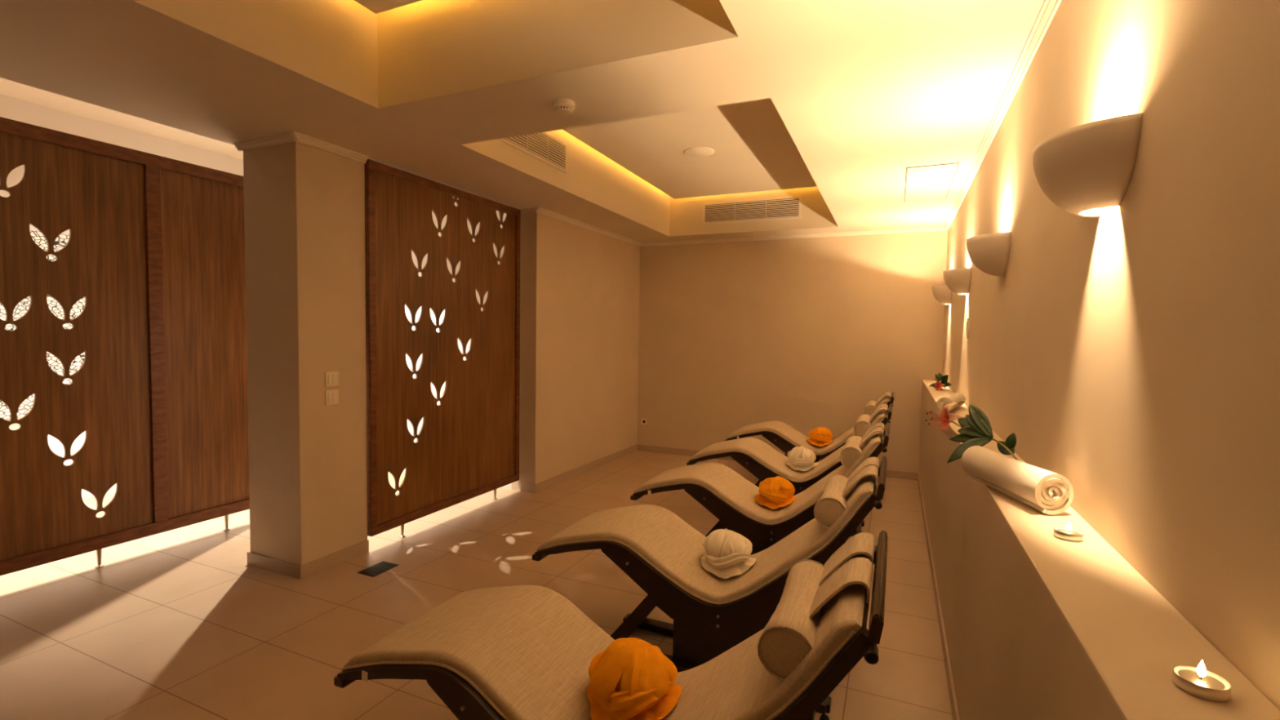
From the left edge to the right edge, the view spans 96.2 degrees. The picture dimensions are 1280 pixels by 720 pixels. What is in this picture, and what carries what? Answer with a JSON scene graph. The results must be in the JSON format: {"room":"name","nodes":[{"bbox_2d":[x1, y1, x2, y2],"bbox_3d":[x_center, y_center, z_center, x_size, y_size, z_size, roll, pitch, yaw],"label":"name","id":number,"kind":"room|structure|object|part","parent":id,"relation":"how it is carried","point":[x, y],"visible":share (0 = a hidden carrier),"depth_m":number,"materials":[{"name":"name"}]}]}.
{"room":"spa relaxation room","nodes":[
{"label":"spa relaxation room","id":0,"kind":"room"},
{"bbox_2d":[0,94,243,498],"bbox_3d":[-5.648,-0.333,2.625,0.130,3.180,8.620,2,3,24],"label":"wall","id":1,"kind":"structure","parent":0,"point":[11,108],"depth_m":4.69,"materials":[{"name":"paint"}]},
{"bbox_2d":[243,141,367,564],"bbox_3d":[-2.084,-0.025,3.606,0.471,2.579,0.460,2,3,24],"label":"wall pillar","id":2,"kind":"structure","parent":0,"point":[304,204],"depth_m":3.43,"materials":[{"name":"paint"}]},
{"bbox_2d":[235,144,242,151],"bbox_3d":[-2.349,-1.276,3.527,0.034,0.042,0.256,2,3,24],"label":"trim","id":3,"kind":"structure","parent":2,"relation":"attached to","point":[237,146],"depth_m":3.41,"materials":[{"name":"beige paint"}]},
{"bbox_2d":[233,131,299,151],"bbox_3d":[-2.165,-1.263,3.320,0.531,0.042,0.034,2,3,24],"label":"trim","id":4,"kind":"structure","parent":2,"relation":"attached to","point":[282,138],"depth_m":3.31,"materials":[{"name":"beige paint"}]},
{"bbox_2d":[246,551,301,578],"bbox_3d":[-2.204,1.232,3.453,0.483,0.078,0.012,2,3,24],"label":"baseboard","id":5,"kind":"structure","parent":2,"relation":"attached to","point":[281,566],"depth_m":3.44,"materials":[{"name":"beige tile"}]},
{"bbox_2d":[290,131,368,163],"bbox_3d":[-1.841,-1.263,3.429,0.034,0.042,0.490,2,3,24],"label":"trim","id":6,"kind":"structure","parent":2,"relation":"attached to","point":[304,139],"depth_m":3.41,"materials":[{"name":"beige paint"}]},
{"bbox_2d":[324,389,338,404],"bbox_3d":[-1.876,0.227,3.498,0.013,0.089,0.086,2,3,24],"label":"light switch","id":7,"kind":"object","parent":2,"relation":"attached to","point":[331,397],"visible":1,"depth_m":3.49,"materials":[{"name":"beige plastic"}]},
{"bbox_2d":[324,371,338,386],"bbox_3d":[-1.874,0.116,3.493,0.013,0.089,0.086,2,3,24],"label":"light switch","id":8,"kind":"object","parent":2,"relation":"attached to","point":[331,378],"visible":1,"depth_m":3.49,"materials":[{"name":"beige plastic"}]},
{"bbox_2d":[299,539,368,579],"bbox_3d":[-1.885,1.232,3.563,0.012,0.078,0.472,2,3,24],"label":"baseboard","id":9,"kind":"structure","parent":2,"relation":"attached to","point":[313,567],"depth_m":3.54,"materials":[{"name":"beige tile"}]},
{"bbox_2d":[402,196,511,488],"bbox_3d":[-2.513,-0.443,5.889,3.000,3.180,0.102,2,3,24],"label":"wall","id":10,"kind":"structure","parent":0,"point":[409,363],"depth_m":5.60,"materials":[{"name":"paint"}]},
{"bbox_2d":[0,450,952,719],"bbox_3d":[-2.194,1.378,2.280,6.834,0.100,10.872,2,3,24],"label":"floor","id":11,"kind":"structure","parent":0,"point":[177,624],"depth_m":2.98,"materials":[{"name":"beige tile"}]},
{"bbox_2d":[0,116,249,575],"bbox_3d":[-3.621,0.015,2.596,0.050,2.550,3.790,2,3,24],"label":"wooden screen","id":12,"kind":"object","parent":11,"relation":"on","point":[154,250],"visible":0.96,"depth_m":3.51,"materials":[{"name":"brown wood"}]},
{"bbox_3d":[-3.757,-0.030,2.290,0.014,2.315,3.045,2,3,24],"label":"panel","id":13,"kind":"part","parent":12,"relation":"part of","materials":[{"name":"brown wood"}]},
{"bbox_3d":[-2.991,-0.102,4.008,0.014,2.315,0.610,2,3,24],"label":"plain panel","id":14,"kind":"part","parent":12,"relation":"part of","materials":[{"name":"brown wood"}]},
{"bbox_2d":[356,560,398,577],"bbox_3d":[-1.600,1.276,3.511,0.136,0.004,0.196,2,3,24],"label":"floor drain","id":15,"kind":"object","parent":11,"relation":"on","point":[379,568],"visible":1,"depth_m":3.50,"materials":[{"name":"black metal"}]},
{"bbox_2d":[364,159,520,537],"bbox_3d":[-1.442,-0.041,4.470,0.055,2.547,1.624,2,3,24],"label":"wooden screen","id":16,"kind":"object","parent":11,"relation":"on","point":[466,447],"visible":1,"depth_m":4.28,"materials":[{"name":"brown wood"}]},
{"bbox_2d":[333,529,887,719],"bbox_3d":[-0.129,0.916,1.631,1.493,0.948,0.557,2,3,24],"label":"lounger","id":17,"kind":"object","parent":11,"relation":"on","point":[518,652],"visible":0.92,"depth_m":1.52,"materials":[{"name":"beige fabric"}]},
{"bbox_3d":[-0.221,0.776,1.408,1.461,0.562,0.030,2,3,24],"label":"rail","id":18,"kind":"part","parent":17,"relation":"part of","materials":[{"name":"brown wood"}]},
{"bbox_2d":[586,637,681,719],"bbox_3d":[-0.014,0.873,1.604,0.269,0.188,0.258,2,3,24],"label":"towel","id":19,"kind":"object","parent":17,"relation":"on","point":[631,679],"visible":1,"depth_m":1.53,"materials":[{"name":"orange fabric"}]},
{"bbox_2d":[760,560,830,678],"bbox_3d":[0.385,0.610,1.383,0.121,0.120,0.390,2,3,24],"label":"bolster pillow","id":20,"kind":"object","parent":17,"relation":"on","point":[797,626],"depth_m":1.24,"materials":[{"name":"beige fabric"}]},
{"bbox_3d":[0.364,0.722,1.137,0.020,0.020,0.037,2,3,24],"label":"knob","id":21,"kind":"part","parent":17,"relation":"part of","materials":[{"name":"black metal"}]},
{"bbox_3d":[0.435,0.553,1.080,0.025,0.026,0.038,2,3,24],"label":"knob","id":22,"kind":"part","parent":17,"relation":"part of","materials":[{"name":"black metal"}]},
{"bbox_3d":[-0.028,0.758,1.842,1.461,0.562,0.030,2,3,24],"label":"rail","id":23,"kind":"part","parent":17,"relation":"part of","materials":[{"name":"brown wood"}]},
{"bbox_2d":[532,456,887,714],"bbox_3d":[0.281,0.876,2.587,1.493,0.948,0.557,2,3,24],"label":"lounger","id":24,"kind":"object","parent":11,"relation":"on","point":[661,553],"visible":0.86,"depth_m":2.43,"materials":[{"name":"beige fabric"}]},
{"bbox_3d":[0.392,1.329,2.704,1.020,0.035,0.060,2,3,24],"label":"floor rail","id":25,"kind":"part","parent":24,"relation":"part of","materials":[{"name":"brown wood"}]},
{"bbox_2d":[537,465,875,602],"bbox_3d":[0.276,0.708,2.594,1.441,0.540,0.478,2,3,24],"label":"cushion","id":26,"kind":"object","parent":24,"relation":"on","point":[664,542],"depth_m":2.45,"materials":[{"name":"beige fabric"}]},
{"bbox_3d":[0.189,0.736,2.365,1.461,0.562,0.030,2,3,24],"label":"rail","id":27,"kind":"part","parent":24,"relation":"part of","materials":[{"name":"brown wood"}]},
{"bbox_2d":[701,528,755,578],"bbox_3d":[0.394,0.844,2.558,0.241,0.168,0.240,2,3,24],"label":"towel","id":28,"kind":"object","parent":24,"relation":"on","point":[727,552],"visible":1,"depth_m":2.48,"materials":[{"name":"beige fabric"}]},
{"bbox_3d":[0.284,1.340,2.462,1.020,0.035,0.060,2,3,24],"label":"floor rail","id":29,"kind":"part","parent":24,"relation":"part of","materials":[{"name":"wood"}]},
{"bbox_2d":[815,475,849,527],"bbox_3d":[0.795,0.570,2.340,0.121,0.120,0.390,2,3,24],"label":"bolster pillow","id":30,"kind":"object","parent":24,"relation":"on","point":[834,500],"depth_m":2.18,"materials":[{"name":"beige fabric"}]},
{"bbox_3d":[0.845,0.513,2.036,0.025,0.026,0.038,2,3,24],"label":"knob","id":31,"kind":"part","parent":24,"relation":"part of","materials":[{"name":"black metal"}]},
{"bbox_2d":[630,422,889,555],"bbox_3d":[0.721,0.835,3.571,1.493,0.948,0.557,2,3,24],"label":"lounger","id":32,"kind":"object","parent":11,"relation":"on","point":[726,494],"visible":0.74,"depth_m":3.41,"materials":[{"name":"beige fabric"}]},
{"bbox_2d":[634,431,881,523],"bbox_3d":[0.716,0.667,3.577,1.441,0.540,0.478,2,3,24],"label":"cushion","id":33,"kind":"object","parent":32,"relation":"on","point":[721,481],"depth_m":3.45,"materials":[{"name":"beige fabric"}]},
{"bbox_3d":[0.629,0.695,3.348,1.461,0.562,0.030,2,3,24],"label":"rail","id":34,"kind":"part","parent":32,"relation":"part of","materials":[{"name":"brown wood"}]},
{"bbox_2d":[755,475,795,509],"bbox_3d":[0.832,0.803,3.542,0.245,0.168,0.248,2,3,24],"label":"towel","id":35,"kind":"object","parent":32,"relation":"on","point":[776,492],"visible":1,"depth_m":3.46,"materials":[{"name":"orange fabric"}]},
{"bbox_2d":[840,435,865,467],"bbox_3d":[1.235,0.529,3.323,0.121,0.120,0.390,2,3,24],"label":"bolster pillow","id":36,"kind":"object","parent":32,"relation":"on","point":[855,446],"depth_m":3.16,"materials":[{"name":"beige fabric"}]},
{"bbox_3d":[1.286,0.472,3.019,0.025,0.026,0.038,2,3,24],"label":"knob","id":37,"kind":"part","parent":32,"relation":"part of","materials":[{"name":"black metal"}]},
{"bbox_2d":[686,404,892,536],"bbox_3d":[1.157,0.796,4.532,1.493,0.948,0.557,2,3,24],"label":"lounger","id":38,"kind":"object","parent":11,"relation":"on","point":[763,461],"visible":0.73,"depth_m":4.39,"materials":[{"name":"beige fabric"}]},
{"bbox_2d":[688,409,886,480],"bbox_3d":[1.152,0.627,4.538,1.441,0.540,0.478,2,3,24],"label":"cushion","id":39,"kind":"object","parent":38,"relation":"on","point":[764,461],"depth_m":4.41,"materials":[{"name":"beige fabric"}]},
{"bbox_3d":[1.065,0.656,4.309,1.461,0.562,0.030,2,3,24],"label":"rail","id":40,"kind":"part","parent":38,"relation":"part of","materials":[{"name":"brown wood"}]},
{"bbox_2d":[785,446,818,471],"bbox_3d":[1.274,0.761,4.498,0.254,0.172,0.240,2,3,24],"label":"towel","id":41,"kind":"object","parent":38,"relation":"on","point":[801,458],"visible":1,"depth_m":4.42,"materials":[{"name":"beige fabric"}]},
{"bbox_2d":[854,414,872,436],"bbox_3d":[1.671,0.489,4.284,0.121,0.120,0.390,2,3,24],"label":"bolster pillow","id":42,"kind":"object","parent":38,"relation":"on","point":[864,422],"depth_m":4.12,"materials":[{"name":"beige fabric"}]},
{"bbox_2d":[724,391,893,462],"bbox_3d":[1.606,0.755,5.508,1.493,0.948,0.557,2,3,24],"label":"lounger","id":43,"kind":"object","parent":11,"relation":"on","point":[782,435],"visible":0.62,"depth_m":5.38,"materials":[{"name":"beige fabric"}]},
{"bbox_2d":[806,426,832,446],"bbox_3d":[1.718,0.723,5.481,0.249,0.167,0.244,2,3,24],"label":"towel","id":44,"kind":"object","parent":43,"relation":"on","point":[819,437],"visible":1,"depth_m":5.40,"materials":[{"name":"orange fabric"}]},
{"bbox_2d":[863,400,878,415],"bbox_3d":[2.120,0.449,5.260,0.121,0.120,0.390,2,3,24],"label":"bolster pillow","id":45,"kind":"object","parent":43,"relation":"on","point":[871,406],"depth_m":5.10,"materials":[{"name":"beige fabric"}]},
{"bbox_2d":[0,0,1044,242],"bbox_3d":[-2.149,-1.537,2.139,6.634,0.621,10.672,2,3,24],"label":"ceiling","id":46,"kind":"structure","parent":0,"point":[866,92],"depth_m":2.61,"materials":[{"name":"paint"}]},
{"bbox_2d":[354,0,422,13],"bbox_3d":[-1.117,-1.567,0.990,1.648,0.030,3.047,2,3,24],"label":"ceiling panel","id":47,"kind":"object","parent":46,"relation":"attached to","point":[376,6],"visible":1,"depth_m":2.63,"materials":[{"name":"paint"}]},
{"bbox_2d":[501,131,567,173],"bbox_3d":[-0.730,-1.550,4.085,0.014,0.229,0.804,2,3,24],"label":"ceiling vent","id":48,"kind":"object","parent":46,"relation":"in","point":[545,147],"visible":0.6,"depth_m":4.17,"materials":[{"name":"beige metal"}]},
{"bbox_2d":[552,97,575,115],"bbox_3d":[-0.364,-1.202,2.742,0.108,0.054,0.108,2,3,24],"label":"smoke detector","id":49,"kind":"object","parent":46,"relation":"attached to","point":[562,106],"visible":1,"depth_m":2.71,"materials":[{"name":"beige plastic"}]},
{"bbox_2d":[562,97,817,199],"bbox_3d":[0.474,-1.715,4.558,1.648,0.030,3.248,2,3,24],"label":"ceiling panel","id":50,"kind":"object","parent":46,"relation":"attached to","point":[754,149],"visible":0.43,"depth_m":4.63,"materials":[{"name":"paint"}]},
{"bbox_2d":[684,146,714,156],"bbox_3d":[0.485,-1.701,4.709,0.250,0.013,0.250,2,3,24],"label":"ceiling speaker","id":51,"kind":"object","parent":50,"relation":"attached to","point":[695,151],"visible":1,"depth_m":4.68,"materials":[{"name":"beige plastic"}]},
{"bbox_2d":[686,148,711,156],"bbox_3d":[0.485,-1.698,4.709,0.222,0.007,0.222,2,3,24],"label":"grille","id":52,"kind":"object","parent":51,"relation":"attached to","point":[690,152],"depth_m":4.69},
{"bbox_2d":[702,195,801,224],"bbox_3d":[1.175,-1.593,6.115,1.054,0.234,0.014,2,3,24],"label":"ceiling vent","id":53,"kind":"object","parent":46,"relation":"in","point":[788,207],"visible":1,"depth_m":6.10,"materials":[{"name":"beige metal"}]},
{"bbox_2d":[904,162,959,201],"bbox_3d":[2.064,-1.256,4.111,0.300,0.003,1.020,2,3,24],"label":"access hatch","id":54,"kind":"object","parent":46,"relation":"attached to","point":[930,182],"visible":1,"depth_m":4.03,"materials":[{"name":"beige paint"}]},
{"bbox_2d":[511,208,639,490],"bbox_3d":[-0.588,-0.427,6.155,0.302,3.180,2.154,2,3,24],"label":"wall","id":55,"kind":"structure","parent":0,"point":[580,286],"depth_m":5.73,"materials":[{"name":"paint"}]},
{"bbox_2d":[520,482,535,493],"bbox_3d":[-1.018,1.165,5.228,0.155,0.078,0.011,2,3,24],"label":"baseboard","id":56,"kind":"structure","parent":55,"relation":"attached to","point":[526,487],"depth_m":5.22,"materials":[{"name":"beige tile"}]},
{"bbox_2d":[535,444,637,493],"bbox_3d":[-0.490,1.127,6.173,0.011,0.078,2.161,2,3,25],"label":"baseboard","id":57,"kind":"structure","parent":55,"relation":"attached to","point":[553,481],"depth_m":5.94,"materials":[{"name":"beige tile"}]},
{"bbox_2d":[535,206,641,246],"bbox_3d":[-0.445,-1.368,6.043,0.034,0.042,2.173,2,3,25],"label":"trim","id":58,"kind":"structure","parent":55,"relation":"attached to","point":[539,210],"depth_m":5.79,"materials":[{"name":"beige paint"}]},
{"bbox_2d":[637,231,947,472],"bbox_3d":[1.393,-0.414,6.508,3.634,3.180,0.100,2,3,24],"label":"wall","id":59,"kind":"structure","parent":0,"point":[802,334],"depth_m":6.34,"materials":[{"name":"paint"}]},
{"bbox_2d":[641,418,647,424],"bbox_3d":[0.052,0.762,7.095,0.070,0.070,0.010,2,3,24],"label":"wall socket","id":60,"kind":"object","parent":59,"relation":"attached to","point":[643,420],"visible":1,"depth_m":7.09,"materials":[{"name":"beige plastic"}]},
{"bbox_2d":[637,444,917,480],"bbox_3d":[1.404,1.139,6.506,3.157,0.078,0.011,2,3,24],"label":"baseboard","id":61,"kind":"structure","parent":59,"relation":"attached to","point":[889,473],"depth_m":6.87,"materials":[{"name":"beige tile"}]},
{"bbox_2d":[640,226,946,246],"bbox_3d":[1.518,-1.353,6.340,3.332,0.042,0.034,2,3,24],"label":"trim","id":62,"kind":"structure","parent":59,"relation":"attached to","point":[940,228],"depth_m":6.23,"materials":[{"name":"white paint"}]},
{"bbox_2d":[942,0,1279,710],"bbox_3d":[0.927,-0.149,0.880,0.100,3.180,10.772,2,3,24],"label":"wall","id":63,"kind":"structure","parent":0,"point":[1130,353],"depth_m":1.05,"materials":[{"name":"paint"}]},
{"bbox_2d":[932,284,951,304],"bbox_3d":[2.714,-0.581,5.175,0.150,0.161,0.344,2,3,24],"label":"wall light","id":64,"kind":"object","parent":63,"relation":"attached to","point":[942,294],"visible":0.96,"depth_m":5.07,"materials":[{"name":"white ceramic"}]},
{"bbox_2d":[943,267,971,294],"bbox_3d":[2.161,-0.529,3.934,0.150,0.161,0.344,2,3,24],"label":"wall light","id":65,"kind":"object","parent":63,"relation":"attached to","point":[957,280],"visible":1,"depth_m":3.82,"materials":[{"name":"white ceramic"}]},
{"bbox_2d":[965,318,969,338],"bbox_3d":[2.154,-0.207,3.776,0.013,0.130,0.085,2,3,24],"label":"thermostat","id":66,"kind":"object","parent":63,"relation":"attached to","point":[967,324],"visible":1,"depth_m":3.75,"materials":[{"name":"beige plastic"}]},
{"bbox_2d":[966,231,1011,276],"bbox_3d":[1.583,-0.470,2.638,0.150,0.172,0.344,2,3,24],"label":"wall light","id":67,"kind":"object","parent":63,"relation":"attached to","point":[989,252],"visible":1,"depth_m":2.53,"materials":[{"name":"beige paint"}]},
{"bbox_2d":[944,0,1062,231],"bbox_3d":[0.860,-1.096,0.816,0.034,0.042,10.672,2,3,24],"label":"trim","id":68,"kind":"structure","parent":63,"relation":"attached to","point":[1048,9],"depth_m":2.43,"materials":[{"name":"white paint"}]},
{"bbox_2d":[1032,112,1142,217],"bbox_3d":[1.002,-0.421,1.336,0.150,0.161,0.344,2,3,24],"label":"wall light","id":69,"kind":"object","parent":63,"relation":"attached to","point":[1084,168],"visible":1,"depth_m":1.23,"materials":[{"name":"white ceramic"}]},
{"bbox_2d":[918,379,1279,719],"bbox_3d":[0.764,0.921,0.942,0.176,1.032,10.672,2,3,24],"label":"wall ledge","id":70,"kind":"object","parent":63,"relation":"attached to","point":[1038,624],"visible":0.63,"depth_m":1.13,"materials":[{"name":"paint"}]},
{"bbox_2d":[917,472,959,719],"bbox_3d":[0.673,1.395,1.003,0.009,0.078,10.672,2,3,24],"label":"baseboard","id":71,"kind":"structure","parent":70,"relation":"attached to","point":[955,714],"depth_m":2.82,"materials":[{"name":"beige tile"}]},
{"bbox_2d":[928,372,951,390],"bbox_3d":[2.476,0.183,4.749,0.161,0.153,0.231,2,3,24],"label":"flower","id":72,"kind":"object","parent":70,"relation":"on","point":[941,381],"visible":0.99,"depth_m":4.71,"materials":[{"name":"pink plant"}]},
{"bbox_2d":[936,392,965,411],"bbox_3d":[1.880,0.254,3.467,0.085,0.087,0.383,3,4,39],"label":"rolled towel","id":73,"kind":"object","parent":70,"relation":"on","point":[957,397],"visible":0.78,"depth_m":3.35,"materials":[{"name":"white fabric"}]},
{"bbox_2d":[925,400,1018,463],"bbox_3d":[1.241,0.277,2.231,0.208,0.201,0.550,1,3,1],"label":"flower","id":74,"kind":"object","parent":70,"relation":"on","point":[975,429],"visible":0.99,"depth_m":2.19,"materials":[{"name":"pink plant"}]},
{"bbox_3d":[1.307,0.300,2.197,0.013,0.074,0.484,1,3,3],"label":"stem","id":75,"kind":"part","parent":74,"relation":"part of","materials":[{"name":"green plant"}]},
{"bbox_2d":[960,445,1073,515],"bbox_3d":[1.033,0.324,1.598,0.099,0.101,0.365,1,3,2],"label":"rolled towel","id":76,"kind":"object","parent":70,"relation":"on","point":[1049,492],"visible":1,"depth_m":1.50,"materials":[{"name":"white fabric"}]},
{"bbox_2d":[1053,520,1083,542],"bbox_3d":[0.945,0.373,1.266,0.053,0.038,0.053,2,3,24],"label":"tea light","id":77,"kind":"object","parent":70,"relation":"on","point":[1067,533],"visible":1,"depth_m":1.26,"materials":[{"name":"white wax"}]},
{"bbox_2d":[1172,659,1231,702],"bbox_3d":[0.706,0.396,0.722,0.053,0.038,0.053,2,3,24],"label":"tea light","id":78,"kind":"object","parent":70,"relation":"on","point":[1202,683],"visible":1,"depth_m":0.72,"materials":[{"name":"white wax"}]}
]}

